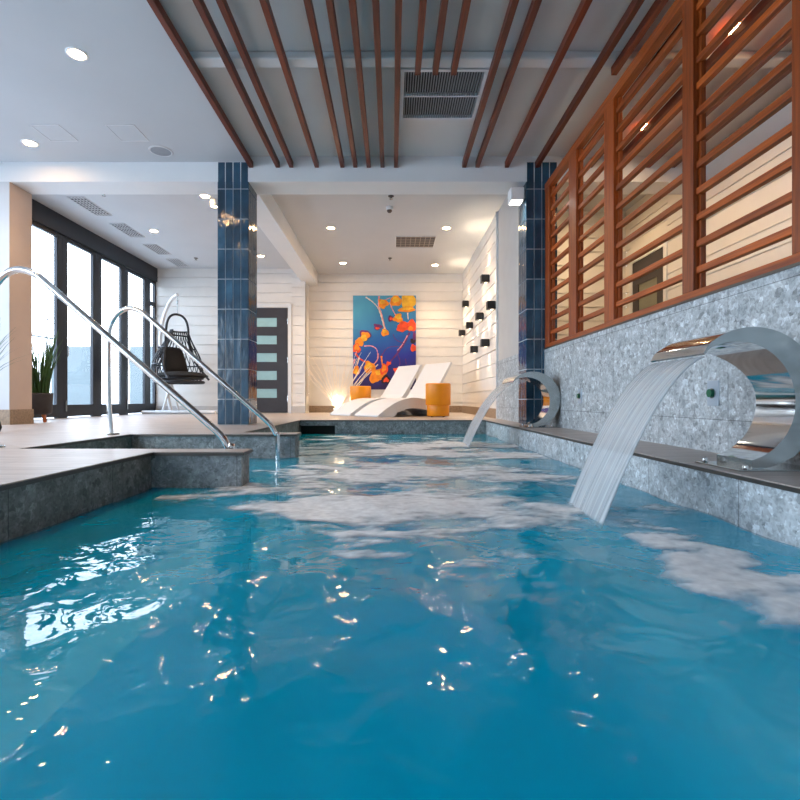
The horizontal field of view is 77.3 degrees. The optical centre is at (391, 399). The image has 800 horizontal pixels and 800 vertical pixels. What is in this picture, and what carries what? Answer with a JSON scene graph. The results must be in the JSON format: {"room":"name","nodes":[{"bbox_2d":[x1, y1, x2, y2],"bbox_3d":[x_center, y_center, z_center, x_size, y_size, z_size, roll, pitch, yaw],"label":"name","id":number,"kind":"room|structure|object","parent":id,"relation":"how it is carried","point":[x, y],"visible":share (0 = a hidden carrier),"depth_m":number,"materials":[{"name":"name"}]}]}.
{"room":"spa","nodes":[
{"label":"spa","id":0,"kind":"room"},
{"bbox_2d":[0,456,150,631],"bbox_3d":[-1.348,0.930,-0.400,0.194,1.280,6.000,0,0,0],"label":"wall","id":1,"kind":"structure","parent":0,"point":[38,568],"depth_m":1.92,"materials":[{"name":"grey stone"}]},
{"bbox_2d":[46,437,130,448],"bbox_3d":[-2.148,0.930,3.370,0.144,1.280,1.224,0,0,0],"label":"wall","id":2,"kind":"structure","parent":0,"point":[119,443],"depth_m":3.62,"materials":[{"name":"grey stone"}]},
{"bbox_2d":[249,527,287,660],"bbox_3d":[-1.455,1.012,3.370,1.250,1.015,1.240,0,0,0],"label":"trim","id":3,"kind":"structure","parent":2,"relation":"attached to","point":[268,546],"depth_m":3.39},
{"bbox_2d":[0,0,244,161],"bbox_3d":[-3.275,-2.655,1.050,3.450,0.120,8.900,0,0,0],"label":"ceiling","id":4,"kind":"structure","parent":0,"point":[133,73],"depth_m":4.15,"materials":[{"name":"paint"}]},
{"bbox_2d":[20,139,38,146],"bbox_3d":[-3.655,-2.592,5.049,0.156,0.006,0.156,0,0,0],"label":"recessed light","id":5,"kind":"object","parent":4,"relation":"in","point":[31,143],"visible":1,"depth_m":5.04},
{"bbox_2d":[30,125,78,141],"bbox_3d":[-3.280,-2.592,4.860,0.280,0.005,0.300,0,0,0],"label":"access hatch","id":6,"kind":"object","parent":4,"relation":"attached to","point":[53,133],"visible":1,"depth_m":4.87,"materials":[{"name":"paint"}]},
{"bbox_2d":[65,47,88,60],"bbox_3d":[-2.362,-2.592,3.750,0.156,0.006,0.156,0,0,0],"label":"recessed light","id":7,"kind":"object","parent":4,"relation":"in","point":[75,53],"visible":1,"depth_m":3.74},
{"bbox_2d":[105,125,148,141],"bbox_3d":[-2.570,-2.592,4.860,0.280,0.005,0.300,0,0,0],"label":"access hatch","id":8,"kind":"object","parent":4,"relation":"attached to","point":[124,133],"visible":1,"depth_m":4.87,"materials":[{"name":"paint"}]},
{"bbox_2d":[148,145,172,156],"bbox_3d":[-2.407,-2.591,5.211,0.236,0.008,0.236,0,0,0],"label":"ceiling speaker","id":9,"kind":"object","parent":4,"relation":"attached to","point":[162,151],"visible":1,"depth_m":5.21},
{"bbox_2d":[151,147,170,155],"bbox_3d":[-2.407,-2.588,5.211,0.196,0.003,0.196,0,0,0],"label":"grille","id":10,"kind":"object","parent":9,"relation":"attached to","point":[159,151],"depth_m":5.21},
{"bbox_2d":[151,454,248,690],"bbox_3d":[-1.116,0.930,2.685,0.658,1.280,0.146,0,0,0],"label":"wall","id":11,"kind":"structure","parent":0,"point":[182,523],"depth_m":2.61,"materials":[{"name":"grey stone"}]},
{"bbox_2d":[156,269,308,412],"bbox_3d":[-3.350,-1.230,10.617,3.100,3.000,0.466,0,0,0],"label":"wall","id":12,"kind":"structure","parent":0,"point":[197,289],"depth_m":10.38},
{"bbox_2d":[32,199,157,281],"bbox_3d":[-4.925,-2.588,8.095,0.110,0.276,4.610,0,0,0],"label":"trim","id":13,"kind":"structure","parent":12,"relation":"attached to","point":[43,215],"depth_m":8.02,"materials":[{"name":"grey metal"}]},
{"bbox_2d":[148,278,155,410],"bbox_3d":[-4.925,-1.090,10.220,0.050,2.720,0.360,0,0,0],"label":"window","id":14,"kind":"structure","parent":12,"relation":"in","point":[151,406],"depth_m":10.33,"materials":[{"name":"grey metal"}]},
{"bbox_2d":[156,406,304,412],"bbox_3d":[-3.350,0.198,10.377,3.100,0.145,0.017,0,0,0],"label":"baseboard","id":15,"kind":"structure","parent":12,"relation":"attached to","point":[295,409],"depth_m":10.37,"materials":[{"name":"grey paint"}]},
{"bbox_2d":[256,304,291,412],"bbox_3d":[-2.618,-0.860,10.378,1.065,2.260,0.052,0,0,0],"label":"door","id":16,"kind":"structure","parent":12,"relation":"in","point":[274,321],"depth_m":10.37,"materials":[{"name":"grey paint"}]},
{"bbox_2d":[257,194,317,285],"bbox_3d":[-1.745,-2.598,8.320,0.290,0.265,5.060,0,0,0],"label":"ceiling beam","id":17,"kind":"structure","parent":12,"relation":"attached to","point":[271,220],"depth_m":7.78,"materials":[{"name":"white paint"}]},
{"bbox_2d":[257,422,300,497],"bbox_3d":[-1.348,0.930,5.535,0.194,1.280,2.830,0,0,0],"label":"wall","id":18,"kind":"structure","parent":0,"point":[293,427],"depth_m":6.10,"materials":[{"name":"grey stone"}]},
{"bbox_2d":[32,194,646,273],"bbox_3d":[-0.750,-2.780,8.225,8.500,0.100,5.450,0,0,0],"label":"ceiling","id":19,"kind":"structure","parent":0,"point":[363,237],"depth_m":7.78,"materials":[{"name":"paint"}]},
{"bbox_2d":[67,197,111,215],"bbox_3d":[-4.250,-2.725,7.050,0.236,0.010,0.676,0,0,0],"label":"ceiling vent","id":20,"kind":"object","parent":19,"relation":"in","point":[83,202],"visible":1,"depth_m":7.03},
{"bbox_2d":[109,223,144,236],"bbox_3d":[-4.250,-2.725,8.040,0.236,0.010,0.656,0,0,0],"label":"ceiling vent","id":21,"kind":"object","parent":19,"relation":"in","point":[122,227],"visible":1,"depth_m":8.00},
{"bbox_2d":[142,244,170,254],"bbox_3d":[-4.250,-2.725,9.060,0.236,0.010,0.616,0,0,0],"label":"ceiling vent","id":22,"kind":"object","parent":19,"relation":"in","point":[157,249],"visible":1,"depth_m":9.04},
{"bbox_2d":[147,245,168,254],"bbox_3d":[-4.250,-2.724,9.060,0.220,0.006,0.600,0,0,0],"label":"grille","id":23,"kind":"object","parent":22,"relation":"attached to","point":[157,249],"depth_m":9.06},
{"bbox_2d":[166,259,189,266],"bbox_3d":[-4.250,-2.725,9.940,0.236,0.010,0.576,0,0,0],"label":"ceiling vent","id":24,"kind":"object","parent":19,"relation":"in","point":[177,262],"visible":1,"depth_m":9.91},
{"bbox_2d":[199,194,210,198],"bbox_3d":[-2.502,-2.727,6.691,0.156,0.006,0.156,0,0,0],"label":"recessed light","id":25,"kind":"object","parent":19,"relation":"in","point":[206,196],"visible":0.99,"depth_m":6.69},
{"bbox_2d":[210,199,217,207],"bbox_3d":[-2.430,-2.683,6.825,0.100,0.095,0.100,0,0,0],"label":"spotlight","id":26,"kind":"object","parent":19,"relation":"attached to","point":[213,202],"visible":1,"depth_m":6.79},
{"bbox_2d":[386,206,392,212],"bbox_3d":[-0.035,-2.688,7.072,0.100,0.084,0.100,0,0,0],"label":"dome camera","id":27,"kind":"object","parent":19,"relation":"attached to","point":[389,209],"visible":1,"depth_m":7.04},
{"bbox_2d":[395,236,436,247],"bbox_3d":[0.400,-2.725,8.625,0.684,0.010,0.614,0,0,0],"label":"ceiling vent","id":28,"kind":"object","parent":19,"relation":"in","point":[400,241],"visible":1,"depth_m":8.60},
{"bbox_2d":[309,274,462,405],"bbox_3d":[-0.080,-1.230,10.892,3.440,3.000,0.116,0,0,0],"label":"wall","id":29,"kind":"structure","parent":0,"point":[439,310],"depth_m":10.84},
{"bbox_2d":[353,295,415,389],"bbox_3d":[-0.162,-1.242,10.806,1.360,2.030,0.055,0,0,0],"label":"canvas painting","id":30,"kind":"object","parent":29,"relation":"attached to","point":[384,327],"visible":0.97,"depth_m":10.79,"materials":[{"name":"fabric"}]},
{"bbox_2d":[309,406,461,411],"bbox_3d":[-0.125,0.198,10.826,3.330,0.145,0.017,0,0,0],"label":"baseboard","id":31,"kind":"structure","parent":29,"relation":"attached to","point":[311,408],"depth_m":10.82,"materials":[{"name":"wood"}]},
{"bbox_2d":[300,421,485,498],"bbox_3d":[0.033,0.930,6.828,2.555,1.280,0.144,0,0,0],"label":"wall","id":32,"kind":"structure","parent":0,"point":[341,427],"depth_m":6.76,"materials":[{"name":"grey stone"}]},
{"bbox_2d":[301,426,334,435],"bbox_3d":[-1.010,0.412,6.825,0.490,0.145,0.130,0,0,0],"label":"skimmer","id":33,"kind":"object","parent":32,"relation":"attached to","point":[304,429],"visible":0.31,"depth_m":6.87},
{"bbox_2d":[182,512,617,799],"bbox_3d":[-0.405,1.555,1.725,3.530,0.070,10.250,0,0,0],"label":"floor","id":34,"kind":"structure","parent":0,"point":[409,674],"depth_m":2.60,"materials":[{"name":"tile"}]},
{"bbox_2d":[0,542,238,799],"bbox_3d":[-1.028,1.130,-0.395,0.455,0.780,6.010,0,0,0],"label":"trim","id":35,"kind":"structure","parent":34,"relation":"on","point":[120,686],"depth_m":1.64,"materials":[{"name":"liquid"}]},
{"bbox_2d":[131,436,298,590],"bbox_3d":[-1.471,0.930,4.070,1.398,1.280,0.176,0,0,0],"label":"wall","id":36,"kind":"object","parent":34,"relation":"on","point":[263,447],"visible":0.07,"depth_m":3.98,"materials":[{"name":"grey stone"}]},
{"bbox_2d":[0,434,799,549],"bbox_3d":[-0.405,0.985,1.683,3.338,1.067,10.145,0,0,0],"label":"wall","id":37,"kind":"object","parent":34,"relation":"in","point":[333,443],"visible":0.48,"depth_m":3.93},
{"bbox_2d":[292,436,546,469],"bbox_3d":[0.066,0.454,4.950,2.332,0.016,3.300,0,0,0],"label":"foam","id":38,"kind":"object","parent":37,"relation":"on","point":[415,449],"visible":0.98,"depth_m":4.27,"materials":[{"name":"white"}]},
{"bbox_2d":[157,468,799,621],"bbox_3d":[0.068,0.454,2.060,2.336,0.018,2.464,0,0,0],"label":"foam","id":39,"kind":"object","parent":37,"relation":"on","point":[712,569],"visible":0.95,"depth_m":1.96,"materials":[{"name":"white"}]},
{"bbox_2d":[568,356,704,528],"bbox_3d":[0.982,0.155,2.062,0.430,0.647,0.432,0,0,0],"label":"water jet","id":40,"kind":"object","parent":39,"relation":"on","point":[612,465],"visible":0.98,"depth_m":2.02,"materials":[{"name":"grey"}]},
{"bbox_2d":[0,412,799,488],"bbox_3d":[-18.250,0.330,13.000,43.500,0.120,54.000,0,0,0],"label":"floor","id":41,"kind":"structure","parent":0,"point":[18,463],"depth_m":3.70,"materials":[{"name":"brown tile"}]},
{"bbox_2d":[0,333,22,430],"bbox_3d":[-3.515,-0.234,4.204,0.695,1.006,0.684,0,0,0],"label":"ornamental grass","id":42,"kind":"object","parent":41,"relation":"on","point":[12,333],"depth_m":4.30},
{"bbox_2d":[0,182,31,409],"bbox_3d":[-4.585,-1.055,5.620,0.830,2.650,0.340,0,0,0],"label":"wall pier","id":43,"kind":"object","parent":41,"relation":"on","point":[15,202],"visible":1,"depth_m":5.52,"materials":[{"name":"paint"}]},
{"bbox_2d":[0,409,33,424],"bbox_3d":[-4.579,0.188,5.620,0.843,0.165,0.366,0,0,0],"label":"baseboard","id":44,"kind":"structure","parent":43,"relation":"attached to","point":[17,416],"depth_m":5.54,"materials":[{"name":"wood"}]},
{"bbox_2d":[32,317,53,347],"bbox_3d":[-6.408,-0.599,9.000,0.941,1.778,0.028,0,0,0],"label":"terrace railing","id":45,"kind":"object","parent":41,"relation":"on","point":[46,337],"visible":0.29,"depth_m":8.99,"materials":[{"name":"grey metal"}]},
{"bbox_2d":[32,220,61,417],"bbox_3d":[-4.925,-1.090,6.992,0.050,2.720,0.885,0,0,0],"label":"door","id":46,"kind":"structure","parent":41,"relation":"on","point":[57,407],"depth_m":7.32,"materials":[{"name":"grey metal"}]},
{"bbox_2d":[32,330,62,421],"bbox_3d":[-4.296,-0.333,6.149,0.488,1.214,0.541,0,0,0],"label":"potted plant","id":47,"kind":"object","parent":41,"relation":"on","point":[42,399],"visible":0.77,"depth_m":6.08,"materials":[{"name":"green plant"}]},
{"bbox_2d":[50,346,89,404],"bbox_3d":[-8.925,-0.615,14.010,1.290,1.810,0.040,0,0,0],"label":"glass balustrade","id":48,"kind":"object","parent":41,"relation":"on","point":[79,356],"visible":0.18,"depth_m":14.00,"materials":[{"name":"clear glass"}]},
{"bbox_2d":[62,235,96,417],"bbox_3d":[-4.896,-1.090,7.878,0.109,2.720,0.885,0,0,0],"label":"door","id":49,"kind":"structure","parent":41,"relation":"on","point":[90,409],"depth_m":7.87,"materials":[{"name":"grey metal"}]},
{"bbox_2d":[97,253,124,415],"bbox_3d":[-4.925,-1.090,8.748,0.050,2.720,0.855,0,0,0],"label":"door","id":50,"kind":"structure","parent":41,"relation":"on","point":[119,408],"depth_m":8.80,"materials":[{"name":"grey metal"}]},
{"bbox_2d":[0,266,234,448],"bbox_3d":[-1.611,0.105,2.840,1.438,1.730,0.120,0,0,0],"label":"rail","id":51,"kind":"object","parent":41,"relation":"on","point":[5,274],"visible":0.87,"depth_m":2.82,"materials":[{"name":"silver metal"}]},
{"bbox_2d":[125,267,147,414],"bbox_3d":[-4.896,-1.090,9.607,0.109,2.720,0.865,0,0,0],"label":"door","id":52,"kind":"structure","parent":41,"relation":"on","point":[129,408],"depth_m":9.82,"materials":[{"name":"grey metal"}]},
{"bbox_2d":[129,346,156,403],"bbox_3d":[-6.850,-0.615,14.010,1.040,1.810,0.040,0,0,0],"label":"glass balustrade","id":53,"kind":"object","parent":41,"relation":"on","point":[135,374],"visible":0.34,"depth_m":14.00,"materials":[{"name":"clear glass"}]},
{"bbox_2d":[141,293,217,413],"bbox_3d":[-4.137,-0.891,9.811,1.418,2.313,0.578,0,0,0],"label":"stand","id":54,"kind":"object","parent":41,"relation":"on","point":[167,398],"visible":0.72,"depth_m":9.71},
{"bbox_2d":[151,296,209,384],"bbox_3d":[-4.059,-1.158,9.527,0.964,1.699,0.983,0,0,40],"label":"chair","id":55,"kind":"object","parent":54,"relation":"hanging from","point":[175,369],"visible":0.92,"depth_m":9.46,"materials":[{"name":"black wicker"}]},
{"bbox_2d":[158,346,187,371],"bbox_3d":[-4.199,-0.756,9.614,0.307,0.548,0.540,0,0,32],"label":"cushion","id":56,"kind":"object","parent":55,"relation":"on","point":[175,360],"depth_m":9.56,"materials":[{"name":"black fabric"}]},
{"bbox_2d":[159,371,207,379],"bbox_3d":[-4.012,-0.457,9.497,0.800,0.160,0.720,0,0,33],"label":"seat cushion","id":57,"kind":"object","parent":55,"relation":"on","point":[165,375],"depth_m":9.23,"materials":[{"name":"black fabric"}]},
{"bbox_2d":[102,306,279,524],"bbox_3d":[-1.562,0.118,3.900,1.379,1.705,0.120,0,0,0],"label":"rail","id":58,"kind":"object","parent":41,"relation":"on","point":[120,311],"visible":0.94,"depth_m":3.88,"materials":[{"name":"silver metal"}]},
{"bbox_2d":[218,162,256,424],"bbox_3d":[-1.732,-1.163,5.620,0.339,2.865,0.344,0,0,0],"label":"tiled column","id":59,"kind":"structure","parent":41,"relation":"on","point":[237,200],"depth_m":5.45,"materials":[{"name":"tile"}]},
{"bbox_2d":[307,347,370,409],"bbox_3d":[-1.087,-0.427,10.399,1.315,1.394,0.232,0,0,0],"label":"branch arrangement","id":60,"kind":"object","parent":41,"relation":"on","point":[334,400],"visible":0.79,"depth_m":10.38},
{"bbox_2d":[350,386,370,400],"bbox_3d":[-0.600,0.003,9.550,0.400,0.535,0.400,0,0,0],"label":"stool","id":61,"kind":"object","parent":41,"relation":"on","point":[356,392],"visible":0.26,"depth_m":9.38,"materials":[{"name":"orange paint"}]},
{"bbox_2d":[330,365,421,415],"bbox_3d":[-0.272,-0.194,9.051,1.552,0.926,0.680,0,0,-36],"label":"lounger","id":62,"kind":"object","parent":41,"relation":"on","point":[400,384],"visible":0.67,"depth_m":9.13,"materials":[{"name":"white plastic"}]},
{"bbox_2d":[355,362,451,416],"bbox_3d":[0.213,-0.194,8.451,1.552,0.926,0.680,0,0,-36],"label":"lounger","id":63,"kind":"object","parent":41,"relation":"on","point":[415,402],"visible":0.8,"depth_m":8.38,"materials":[{"name":"white plastic"}]},
{"bbox_2d":[426,383,450,416],"bbox_3d":[0.735,0.003,7.980,0.400,0.535,0.400,0,0,0],"label":"stool","id":64,"kind":"object","parent":41,"relation":"on","point":[438,395],"visible":0.92,"depth_m":7.82,"materials":[{"name":"orange paint"}]},
{"bbox_2d":[502,372,560,427],"bbox_3d":[1.421,-0.004,5.138,0.471,0.549,0.525,0,0,0],"label":"spout","id":65,"kind":"object","parent":41,"relation":"on","point":[550,392],"visible":1,"depth_m":4.91,"materials":[{"name":"silver mirror"}]},
{"bbox_2d":[463,383,513,448],"bbox_3d":[0.965,0.156,5.120,0.463,0.647,0.537,0,0,0],"label":"sheet","id":66,"kind":"object","parent":65,"relation":"attached to","point":[475,423],"visible":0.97,"depth_m":5.08,"materials":[{"name":"grey"}]},
{"bbox_2d":[519,162,556,424],"bbox_3d":[1.633,-1.163,5.620,0.338,2.865,0.344,0,0,0],"label":"tiled column","id":67,"kind":"structure","parent":41,"relation":"on","point":[532,209],"depth_m":5.45,"materials":[{"name":"tile"}]},
{"bbox_2d":[508,187,524,204],"bbox_3d":[1.383,-2.256,5.540,0.166,0.148,0.160,0,0,0],"label":"emergency light","id":68,"kind":"object","parent":67,"relation":"attached to","point":[516,195],"visible":1,"depth_m":5.46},
{"bbox_2d":[651,327,799,471],"bbox_3d":[1.421,-0.004,2.087,0.471,0.549,0.405,0,0,0],"label":"spout","id":69,"kind":"object","parent":41,"relation":"on","point":[769,358],"visible":1,"depth_m":1.97,"materials":[{"name":"silver mirror"}]},
{"bbox_2d":[159,0,791,155],"bbox_3d":[0.975,-2.685,1.050,5.050,0.060,8.900,0,0,0],"label":"ceiling","id":70,"kind":"structure","parent":0,"point":[485,19],"depth_m":4.10,"materials":[{"name":"paint"}]},
{"bbox_2d":[147,0,252,167],"bbox_3d":[-1.534,-2.563,2.475,0.044,0.066,5.950,0,0,0],"label":"ceiling slat","id":71,"kind":"object","parent":70,"relation":"attached to","point":[155,5],"visible":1,"depth_m":3.89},
{"bbox_2d":[192,0,279,167],"bbox_3d":[-1.244,-2.563,2.475,0.044,0.066,5.950,0,0,0],"label":"ceiling slat","id":72,"kind":"object","parent":70,"relation":"attached to","point":[200,5],"visible":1,"depth_m":3.88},
{"bbox_2d":[216,0,292,167],"bbox_3d":[-1.096,-2.563,2.475,0.044,0.066,5.950,0,0,0],"label":"ceiling slat","id":73,"kind":"object","parent":70,"relation":"attached to","point":[223,5],"visible":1,"depth_m":3.88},
{"bbox_2d":[259,0,318,167],"bbox_3d":[-0.820,-2.563,2.475,0.044,0.066,5.950,0,0,0],"label":"ceiling slat","id":74,"kind":"object","parent":70,"relation":"attached to","point":[265,4],"visible":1,"depth_m":3.89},
{"bbox_2d":[303,0,343,167],"bbox_3d":[-0.540,-2.563,2.475,0.044,0.066,5.950,0,0,0],"label":"ceiling slat","id":75,"kind":"object","parent":70,"relation":"attached to","point":[308,4],"visible":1,"depth_m":3.88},
{"bbox_2d":[325,0,356,167],"bbox_3d":[-0.400,-2.563,2.475,0.044,0.066,5.950,0,0,0],"label":"ceiling slat","id":76,"kind":"object","parent":70,"relation":"attached to","point":[330,6],"visible":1,"depth_m":3.88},
{"bbox_2d":[348,0,370,167],"bbox_3d":[-0.254,-2.563,2.475,0.044,0.066,5.950,0,0,0],"label":"ceiling slat","id":77,"kind":"object","parent":70,"relation":"attached to","point":[352,3],"visible":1,"depth_m":3.88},
{"bbox_2d":[372,0,383,167],"bbox_3d":[-0.104,-2.563,2.475,0.044,0.066,5.950,0,0,0],"label":"ceiling slat","id":78,"kind":"object","parent":70,"relation":"attached to","point":[375,3],"visible":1,"depth_m":3.88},
{"bbox_2d":[394,0,401,167],"bbox_3d":[0.043,-2.563,2.475,0.044,0.066,5.950,0,0,0],"label":"ceiling slat","id":79,"kind":"object","parent":70,"relation":"attached to","point":[398,3],"visible":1,"depth_m":3.88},
{"bbox_2d":[415,0,426,74],"bbox_3d":[0.200,-2.563,1.700,0.044,0.066,4.400,0,0,0],"label":"ceiling slat","id":80,"kind":"object","parent":70,"relation":"attached to","point":[422,3],"visible":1,"depth_m":3.48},
{"bbox_2d":[432,0,448,74],"bbox_3d":[0.337,-2.563,1.700,0.044,0.066,4.400,0,0,0],"label":"ceiling slat","id":81,"kind":"object","parent":70,"relation":"attached to","point":[443,3],"visible":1,"depth_m":3.47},
{"bbox_2d":[400,68,489,119],"bbox_3d":[0.417,-2.623,4.275,0.695,0.064,0.710,0,0,0],"label":"ceiling vent","id":82,"kind":"object","parent":70,"relation":"in","point":[444,95],"visible":0.77,"depth_m":4.25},
{"bbox_2d":[451,0,470,74],"bbox_3d":[0.480,-2.563,1.700,0.044,0.066,4.400,0,0,0],"label":"ceiling slat","id":83,"kind":"object","parent":70,"relation":"attached to","point":[465,7],"visible":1,"depth_m":3.48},
{"bbox_2d":[189,51,791,67],"bbox_3d":[0.975,-2.625,3.855,5.050,0.060,0.110,0,0,0],"label":"trim","id":84,"kind":"structure","parent":70,"relation":"attached to","point":[203,59],"depth_m":3.81,"materials":[{"name":"white paint"}]},
{"bbox_2d":[462,0,518,167],"bbox_3d":[0.785,-2.563,2.475,0.044,0.066,5.950,0,0,0],"label":"ceiling slat","id":85,"kind":"object","parent":70,"relation":"attached to","point":[512,6],"visible":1,"depth_m":3.88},
{"bbox_2d":[475,0,541,167],"bbox_3d":[0.930,-2.563,2.475,0.044,0.066,5.950,0,0,0],"label":"ceiling slat","id":86,"kind":"object","parent":70,"relation":"attached to","point":[534,7],"visible":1,"depth_m":3.89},
{"bbox_2d":[505,0,592,167],"bbox_3d":[1.250,-2.563,2.475,0.044,0.066,5.950,0,0,0],"label":"ceiling slat","id":87,"kind":"object","parent":70,"relation":"attached to","point":[584,5],"visible":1,"depth_m":3.87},
{"bbox_2d":[535,0,644,167],"bbox_3d":[1.580,-2.563,2.475,0.044,0.066,5.950,0,0,0],"label":"ceiling slat","id":88,"kind":"object","parent":70,"relation":"attached to","point":[635,5],"visible":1,"depth_m":3.89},
{"bbox_2d":[611,0,667,74],"bbox_3d":[1.730,-2.563,1.700,0.044,0.066,4.400,0,0,0],"label":"ceiling slat","id":89,"kind":"object","parent":70,"relation":"attached to","point":[657,6],"visible":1,"depth_m":3.48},
{"bbox_2d":[583,0,710,157],"bbox_3d":[2.000,-2.563,2.475,0.044,0.066,5.950,0,0,0],"label":"ceiling slat","id":90,"kind":"object","parent":70,"relation":"attached to","point":[680,23],"visible":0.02,"depth_m":3.89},
{"bbox_2d":[591,0,735,167],"bbox_3d":[2.160,-2.563,2.475,0.044,0.066,5.950,0,0,0],"label":"ceiling slat","id":91,"kind":"object","parent":70,"relation":"attached to","point":[733,2],"visible":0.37,"depth_m":3.95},
{"bbox_2d":[623,0,775,158],"bbox_3d":[2.420,-2.563,2.475,0.044,0.066,5.950,0,0,0],"label":"ceiling slat","id":92,"kind":"object","parent":70,"relation":"attached to","point":[755,14],"visible":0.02,"depth_m":3.71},
{"bbox_2d":[646,34,791,167],"bbox_3d":[2.790,-2.563,2.475,0.044,0.066,5.950,0,0,0],"label":"ceiling slat","id":93,"kind":"object","parent":70,"relation":"attached to","point":[783,44],"visible":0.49,"depth_m":4.02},
{"bbox_2d":[672,68,791,167],"bbox_3d":[3.060,-2.563,2.475,0.044,0.066,5.950,0,0,0],"label":"ceiling slat","id":94,"kind":"object","parent":70,"relation":"attached to","point":[790,70],"visible":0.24,"depth_m":4.29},
{"bbox_2d":[462,195,518,421],"bbox_3d":[1.592,-1.230,8.330,0.136,3.000,5.040,0,0,0],"label":"wall","id":95,"kind":"structure","parent":0,"point":[479,368],"depth_m":7.43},
{"bbox_2d":[458,330,464,335],"bbox_3d":[1.458,-1.398,10.432,0.125,0.123,0.120,0,0,0],"label":"wall light","id":96,"kind":"object","parent":95,"relation":"attached to","point":[460,332],"visible":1,"depth_m":10.37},
{"bbox_2d":[462,300,468,306],"bbox_3d":[1.458,-1.907,9.931,0.125,0.123,0.120,0,0,0],"label":"wall light","id":97,"kind":"object","parent":95,"relation":"attached to","point":[465,303],"visible":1,"depth_m":9.87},
{"bbox_2d":[466,322,472,328],"bbox_3d":[1.458,-1.403,9.416,0.125,0.123,0.120,0,0,0],"label":"wall light","id":98,"kind":"object","parent":95,"relation":"attached to","point":[469,325],"visible":1,"depth_m":9.36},
{"bbox_2d":[470,346,477,352],"bbox_3d":[1.458,-0.898,8.896,0.125,0.123,0.120,0,0,0],"label":"wall light","id":99,"kind":"object","parent":95,"relation":"attached to","point":[473,349],"visible":1,"depth_m":8.84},
{"bbox_2d":[462,406,495,418],"bbox_3d":[1.516,0.198,9.045,0.017,0.145,3.570,0,0,0],"label":"baseboard","id":100,"kind":"structure","parent":95,"relation":"attached to","point":[491,412],"depth_m":8.98,"materials":[{"name":"wood"}]},
{"bbox_2d":[475,312,483,320],"bbox_3d":[1.458,-1.392,8.333,0.125,0.123,0.120,0,0,0],"label":"wall light","id":101,"kind":"object","parent":95,"relation":"attached to","point":[479,316],"visible":1,"depth_m":8.27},
{"bbox_2d":[480,274,489,283],"bbox_3d":[1.458,-1.897,7.838,0.125,0.123,0.120,0,0,0],"label":"wall light","id":102,"kind":"object","parent":95,"relation":"attached to","point":[484,278],"visible":1,"depth_m":7.78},
{"bbox_2d":[480,339,489,346],"bbox_3d":[1.458,-0.893,7.838,0.125,0.123,0.120,0,0,0],"label":"wall light","id":103,"kind":"object","parent":95,"relation":"attached to","point":[483,342],"visible":1,"depth_m":7.78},
{"bbox_2d":[486,301,495,309],"bbox_3d":[1.458,-1.391,7.360,0.125,0.123,0.120,0,0,0],"label":"wall light","id":104,"kind":"object","parent":95,"relation":"attached to","point":[490,305],"visible":1,"depth_m":7.30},
{"bbox_2d":[496,212,497,418],"bbox_3d":[1.525,-1.230,7.260,0.030,3.000,0.024,0,0,0],"label":"trim","id":105,"kind":"structure","parent":95,"relation":"attached to","point":[496,212],"depth_m":7.25,"materials":[{"name":"white paint"}]},
{"bbox_2d":[556,211,625,339],"bbox_3d":[2.520,-1.230,7.300,1.760,3.000,0.120,0,0,0],"label":"wall","id":106,"kind":"structure","parent":0,"point":[597,304],"depth_m":7.24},
{"bbox_2d":[486,422,799,637],"bbox_3d":[1.364,0.930,1.725,0.192,1.280,10.250,0,0,0],"label":"wall","id":107,"kind":"structure","parent":0,"point":[771,513],"depth_m":2.10,"materials":[{"name":"grey stone"}]},
{"bbox_2d":[0,420,799,493],"bbox_3d":[-0.405,0.281,1.677,3.338,0.015,10.154,0,0,0],"label":"trim","id":108,"kind":"structure","parent":107,"relation":"attached to","point":[36,480],"depth_m":2.47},
{"bbox_2d":[456,456,799,799],"bbox_3d":[1.065,1.130,1.675,0.410,0.780,10.150,0,0,0],"label":"pool water","id":109,"kind":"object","parent":107,"relation":"attached to","point":[675,691],"depth_m":1.79,"materials":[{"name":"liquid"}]},
{"bbox_2d":[544,265,799,464],"bbox_3d":[1.730,-0.139,1.025,0.140,0.818,8.850,0,0,0],"label":"stone wall","id":110,"kind":"structure","parent":0,"point":[602,364],"depth_m":2.83,"materials":[{"name":"stone"}]},
{"bbox_2d":[576,389,581,402],"bbox_3d":[1.649,-0.035,4.410,0.029,0.130,0.090,0,0,0],"label":"button","id":111,"kind":"object","parent":110,"relation":"attached to","point":[579,395],"visible":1,"depth_m":4.39,"materials":[{"name":"silver metal"}]},
{"bbox_2d":[544,262,799,349],"bbox_3d":[1.732,-0.555,1.025,0.156,0.014,8.850,0,0,0],"label":"trim","id":112,"kind":"structure","parent":110,"relation":"on","point":[797,263],"depth_m":2.68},
{"bbox_2d":[545,0,799,347],"bbox_3d":[1.689,-1.452,3.015,0.062,1.780,4.830,0,0,0],"label":"screen","id":113,"kind":"object","parent":112,"relation":"on","point":[694,52],"visible":1,"depth_m":2.96,"materials":[{"name":"wood"}]},
{"bbox_2d":[706,380,718,405],"bbox_3d":[1.649,-0.035,2.580,0.029,0.130,0.090,0,0,0],"label":"button","id":114,"kind":"object","parent":110,"relation":"attached to","point":[712,392],"visible":1,"depth_m":2.56,"materials":[{"name":"silver metal"}]},
{"bbox_2d":[626,87,791,314],"bbox_3d":[3.442,-1.230,1.930,0.116,3.000,10.660,0,0,0],"label":"wall","id":115,"kind":"structure","parent":0,"point":[780,219],"depth_m":4.88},
{"bbox_2d":[0,156,681,193],"bbox_3d":[-0.750,-2.555,5.620,8.500,0.350,0.340,0,0,0],"label":"ceiling beam","id":116,"kind":"structure","parent":115,"relation":"attached to","point":[413,174],"depth_m":5.45,"materials":[{"name":"white paint"}]},
{"bbox_2d":[629,241,668,313],"bbox_3d":[3.365,-0.865,6.620,0.090,2.270,0.960,0,0,0],"label":"door","id":117,"kind":"structure","parent":115,"relation":"in","point":[660,252],"depth_m":6.58,"materials":[{"name":"grey paint"}]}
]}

